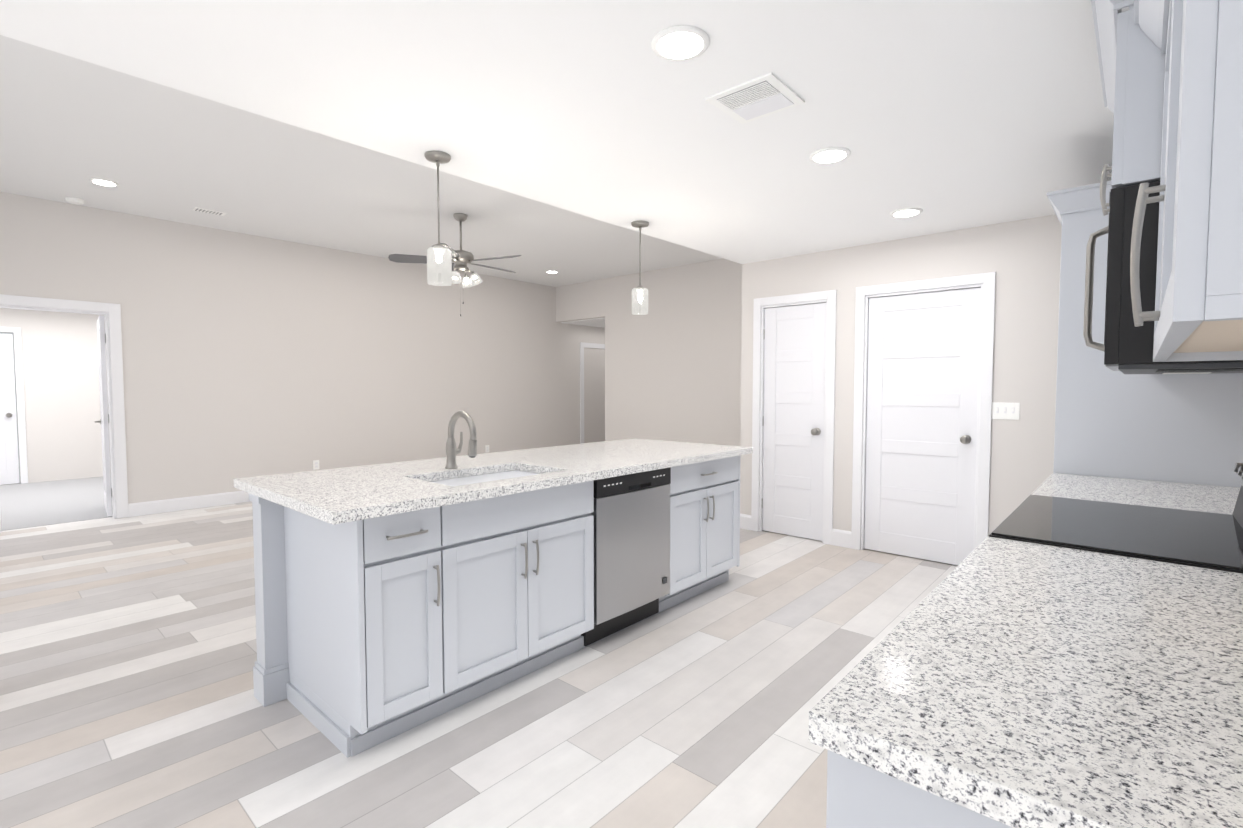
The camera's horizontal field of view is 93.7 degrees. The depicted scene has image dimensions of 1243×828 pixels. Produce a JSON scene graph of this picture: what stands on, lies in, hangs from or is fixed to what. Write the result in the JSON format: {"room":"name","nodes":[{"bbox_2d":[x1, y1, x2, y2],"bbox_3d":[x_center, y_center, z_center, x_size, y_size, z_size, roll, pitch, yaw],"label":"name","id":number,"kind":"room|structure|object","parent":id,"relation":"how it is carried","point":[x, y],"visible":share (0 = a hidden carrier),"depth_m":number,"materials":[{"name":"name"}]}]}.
{"room":"kitchen","nodes":[
{"label":"kitchen","id":0,"kind":"room"},
{"bbox_2d":[0,308,110,482],"bbox_3d":[-8.187,-0.351,7.942,0.120,2.600,4.840,2,4,42],"label":"wall","id":1,"kind":"structure","parent":0,"point":[61,389],"depth_m":8.17,"materials":[{"name":"white paint"}]},
{"bbox_2d":[0,334,19,484],"bbox_3d":[-8.456,-0.051,7.559,0.115,2.020,0.830,2,4,42],"label":"bedroom door","id":2,"kind":"structure","parent":1,"relation":"in","point":[9,466],"depth_m":7.83,"materials":[{"name":"white wood"}]},
{"bbox_2d":[0,476,111,530],"bbox_3d":[-6.843,1.050,6.808,3.719,0.104,4.600,2,4,42],"label":"floor","id":3,"kind":"structure","parent":0,"point":[28,505],"depth_m":6.62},
{"bbox_2d":[0,192,604,512],"bbox_3d":[-3.946,-0.613,7.098,0.120,3.200,12.840,2,4,42],"label":"wall","id":4,"kind":"structure","parent":0,"point":[245,355],"depth_m":6.94,"materials":[{"name":"white paint"}]},
{"bbox_2d":[95,315,111,516],"bbox_3d":[-5.416,0.014,6.133,0.848,2.020,0.149,2,4,42],"label":"bedroom door","id":5,"kind":"structure","parent":4,"relation":"in","point":[101,339],"depth_m":5.86,"materials":[{"name":"white wood"}]},
{"bbox_2d":[128,491,250,516],"bbox_3d":[-3.064,0.877,8.056,0.016,0.135,5.800,2,4,42],"label":"baseboard","id":6,"kind":"structure","parent":4,"relation":"attached to","point":[193,502],"depth_m":6.25,"materials":[{"name":"white wood"}]},
{"bbox_2d":[313,460,318,469],"bbox_3d":[-3.791,0.632,7.233,0.008,0.116,0.072,2,4,42],"label":"electrical outlet plate","id":7,"kind":"object","parent":4,"relation":"attached to","point":[315,464],"visible":1,"depth_m":7.22,"materials":[{"name":"white plastic"}]},
{"bbox_2d":[485,445,488,452],"bbox_3d":[-2.103,0.545,9.128,0.008,0.116,0.072,2,4,42],"label":"electrical outlet plate","id":8,"kind":"object","parent":4,"relation":"attached to","point":[486,448],"visible":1,"depth_m":9.12,"materials":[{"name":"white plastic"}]},
{"bbox_2d":[0,272,995,549],"bbox_3d":[-1.691,-0.087,7.211,10.570,2.140,9.470,2,4,42],"label":"door frame","id":9,"kind":"structure","parent":4,"relation":"attached to","point":[828,298],"depth_m":4.84,"materials":[{"name":"white wood"}]},
{"bbox_2d":[0,35,722,286],"bbox_3d":[-1.635,-2.088,5.971,4.980,0.150,7.050,2,4,42],"label":"ceiling","id":10,"kind":"structure","parent":0,"point":[70,126],"depth_m":4.94,"materials":[{"name":"white paint"}]},
{"bbox_2d":[65,197,83,204],"bbox_3d":[-5.054,-1.968,5.384,0.130,0.036,0.130,2,4,42],"label":"smoke detector","id":11,"kind":"object","parent":10,"relation":"attached to","point":[73,200],"visible":1,"depth_m":5.35,"materials":[{"name":"white plastic"}]},
{"bbox_2d":[89,178,118,186],"bbox_3d":[-4.383,-1.960,4.934,0.190,0.010,0.190,2,4,42],"label":"recessed light","id":12,"kind":"object","parent":10,"relation":"in","point":[103,182],"visible":1,"depth_m":4.91,"materials":[{"name":"white plastic"}]},
{"bbox_2d":[192,207,226,215],"bbox_3d":[-4.069,-1.998,5.752,0.120,0.009,0.260,2,4,42],"label":"ceiling vent","id":13,"kind":"object","parent":10,"relation":"in","point":[209,211],"visible":0.98,"depth_m":5.74,"materials":[{"name":"white plastic"}]},
{"bbox_2d":[431,213,520,287],"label":"ceiling fan","id":14,"kind":"object","parent":10,"relation":"hanging from","point":[461,259],"depth_m":5.84,"materials":[{"name":"silver metal"}]},
{"bbox_2d":[388,254,426,263],"label":"blade","id":15,"kind":"object","parent":14,"relation":"attached to","point":[399,258],"depth_m":5.77,"materials":[{"name":"grey wood"}]},
{"bbox_2d":[545,270,557,272],"bbox_3d":[-1.049,-2.135,8.750,0.190,0.010,0.190,2,4,42],"label":"recessed light","id":16,"kind":"object","parent":10,"relation":"in","point":[550,271],"visible":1,"depth_m":8.70,"materials":[{"name":"white plastic"}]},
{"bbox_2d":[0,501,957,827],"bbox_3d":[-0.032,1.195,3.693,10.600,0.100,12.840,2,4,42],"label":"floor","id":17,"kind":"structure","parent":0,"point":[128,657],"depth_m":2.37,"materials":[{"name":"beige wood"}]},
{"bbox_2d":[242,455,740,757],"bbox_3d":[-0.340,0.730,3.197,0.844,0.875,2.734,2,4,42],"label":"kitchen island","id":18,"kind":"object","parent":17,"relation":"on","point":[394,599],"depth_m":2.41,"materials":[{"name":"grey wood"}]},
{"bbox_2d":[234,439,752,526],"bbox_3d":[-0.409,0.271,3.200,1.036,0.039,2.695,2,4,42],"label":"island countertop","id":19,"kind":"structure","parent":18,"relation":"on","point":[376,491],"depth_m":2.68,"materials":[{"name":"white stone"}]},
{"bbox_2d":[826,753,996,827],"bbox_3d":[0.728,0.839,0.801,0.637,0.876,0.698,2,4,42],"label":"base cabinet","id":20,"kind":"object","parent":17,"relation":"on","point":[856,798],"depth_m":0.69,"materials":[{"name":"grey wood"}]},
{"bbox_2d":[809,537,1242,827],"bbox_3d":[0.846,0.375,0.921,0.649,0.040,1.126,2,4,42],"label":"countertop","id":21,"kind":"structure","parent":20,"relation":"on","point":[1036,685],"depth_m":0.75,"materials":[{"name":"white stone"}]},
{"bbox_2d":[1031,473,1239,514],"bbox_3d":[1.991,0.316,2.206,0.649,0.040,0.782,2,4,42],"label":"countertop","id":22,"kind":"structure","parent":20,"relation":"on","point":[1172,495],"depth_m":2.20,"materials":[{"name":"white stone"}]},
{"bbox_2d":[989,463,1242,573],"bbox_3d":[1.446,0.661,1.669,0.709,1.151,0.760,2,4,42],"label":"range","id":23,"kind":"object","parent":17,"relation":"on","point":[1209,540],"visible":0.23,"depth_m":1.58,"materials":[{"name":"black glass"}]},
{"bbox_2d":[1047,181,1242,487],"bbox_3d":[2.565,0.081,2.880,0.702,2.200,1.105,2,4,42],"label":"surround","id":24,"kind":"object","parent":17,"relation":"on","point":[1182,428],"visible":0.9,"depth_m":2.56,"materials":[{"name":"grey"}]},
{"bbox_2d":[0,0,1128,327],"bbox_3d":[-0.032,-1.672,3.562,10.600,0.760,12.840,2,4,42],"label":"ceiling","id":25,"kind":"structure","parent":0,"point":[952,114],"depth_m":2.24,"materials":[{"name":"white paint"}]},
{"bbox_2d":[424,150,451,285],"bbox_3d":[-0.895,-0.949,2.850,0.124,0.620,0.124,2,4,42],"label":"pendant light","id":26,"kind":"object","parent":25,"relation":"hanging from","point":[439,270],"visible":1,"depth_m":2.82,"materials":[{"name":"white glass"}]},
{"bbox_2d":[631,220,648,314],"bbox_3d":[0.128,-1.002,4.013,0.124,0.620,0.124,2,4,42],"label":"pendant light","id":27,"kind":"object","parent":25,"relation":"hanging from","point":[639,305],"visible":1,"depth_m":3.99,"materials":[{"name":"glass"}]},
{"bbox_2d":[651,25,709,60],"bbox_3d":[0.193,-1.211,1.909,0.190,0.010,0.190,2,4,42],"label":"recessed light","id":28,"kind":"object","parent":25,"relation":"in","point":[680,43],"visible":1,"depth_m":1.89,"materials":[{"name":"white plastic"}]},
{"bbox_2d":[706,72,804,123],"bbox_3d":[0.525,-1.227,2.282,0.280,0.012,0.280,2,4,42],"label":"ceiling vent","id":29,"kind":"object","parent":25,"relation":"in","point":[770,93],"visible":1,"depth_m":2.26,"materials":[{"name":"white plastic"}]},
{"bbox_2d":[809,147,850,163],"bbox_3d":[1.011,-1.253,2.827,0.190,0.010,0.190,2,4,42],"label":"recessed light","id":30,"kind":"object","parent":25,"relation":"in","point":[828,155],"visible":1,"depth_m":2.81,"materials":[{"name":"white plastic"}]},
{"bbox_2d":[890,208,922,216],"bbox_3d":[1.835,-1.295,3.752,0.190,0.010,0.190,2,4,42],"label":"recessed light","id":31,"kind":"object","parent":25,"relation":"in","point":[906,212],"visible":0.98,"depth_m":3.72,"materials":[{"name":"white plastic"}]},
{"bbox_2d":[556,258,741,445],"bbox_3d":[0.758,-0.679,8.546,4.980,3.200,0.120,2,4,42],"label":"wall","id":32,"kind":"structure","parent":0,"point":[673,364],"depth_m":8.48,"materials":[{"name":"white paint"}]},
{"bbox_2d":[740,214,1061,536],"bbox_3d":[2.311,-0.489,4.384,3.120,3.200,0.120,2,4,42],"label":"wall","id":33,"kind":"structure","parent":0,"point":[1021,259],"depth_m":4.08,"materials":[{"name":"white paint"}]},
{"bbox_2d":[740,514,750,528],"bbox_3d":[1.778,0.962,6.212,0.016,0.135,2.040,2,4,42],"label":"baseboard","id":34,"kind":"structure","parent":33,"relation":"attached to","point":[745,520],"depth_m":5.39,"materials":[{"name":"white wood"}]},
{"bbox_2d":[762,303,825,540],"bbox_3d":[1.479,0.068,5.069,0.577,2.010,0.115,2,4,42],"label":"pantry door","id":35,"kind":"structure","parent":33,"relation":"in","point":[794,404],"depth_m":5.08,"materials":[{"name":"white wood"}]},
{"bbox_2d":[864,287,980,564],"bbox_3d":[2.237,0.099,4.395,0.768,2.010,0.115,2,4,42],"label":"pantry door","id":36,"kind":"structure","parent":33,"relation":"in","point":[922,388],"depth_m":4.39,"materials":[{"name":"white wood"}]},
{"bbox_2d":[992,402,1019,419],"bbox_3d":[2.647,-0.021,4.016,0.164,0.116,0.014,2,4,42],"label":"switch plate","id":37,"kind":"object","parent":33,"relation":"attached to","point":[1004,410],"visible":1,"depth_m":4.01,"materials":[{"name":"white plastic"}]},
{"bbox_3d":[1.886,-0.273,-0.314,2.500,3.200,9.510,2,4,42],"label":"wall","id":38,"kind":"structure","parent":0,"visible":0},
{"bbox_2d":[1103,0,1158,247],"bbox_3d":[1.560,-0.792,1.500,0.422,0.501,0.760,2,4,42],"label":"upper cabinet","id":39,"kind":"object","parent":38,"relation":"attached to","point":[1132,34],"depth_m":1.34,"materials":[{"name":"grey wood"}]},
{"bbox_2d":[1083,181,1242,373],"bbox_3d":[1.540,-0.325,1.540,0.474,0.427,0.748,2,4,42],"label":"over-the-range microwave","id":40,"kind":"object","parent":39,"relation":"attached to","point":[1126,347],"visible":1,"depth_m":1.36,"materials":[{"name":"black plastic"}]},
{"bbox_2d":[1143,312,1226,361],"bbox_3d":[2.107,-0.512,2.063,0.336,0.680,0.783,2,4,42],"label":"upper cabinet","id":41,"kind":"object","parent":38,"relation":"attached to","point":[1144,313],"depth_m":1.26,"materials":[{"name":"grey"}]},
{"bbox_2d":[1147,0,1242,359],"bbox_3d":[0.972,-0.496,0.788,0.336,0.765,1.095,2,4,42],"label":"upper cabinet","id":42,"kind":"object","parent":38,"relation":"attached to","point":[1171,73],"depth_m":0.50,"materials":[{"name":"grey wood"}]},
{"bbox_3d":[0.135,-0.774,10.618,1.290,3.200,2.150,2,4,42],"label":"wall","id":43,"kind":"structure","parent":0,"visible":0},
{"bbox_2d":[584,348,604,442],"bbox_3d":[-0.392,-0.207,10.953,0.088,2.020,0.800,2,4,42],"label":"hall door","id":44,"kind":"structure","parent":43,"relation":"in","point":[594,395],"depth_m":10.87,"materials":[{"name":"white paint"}]}
]}

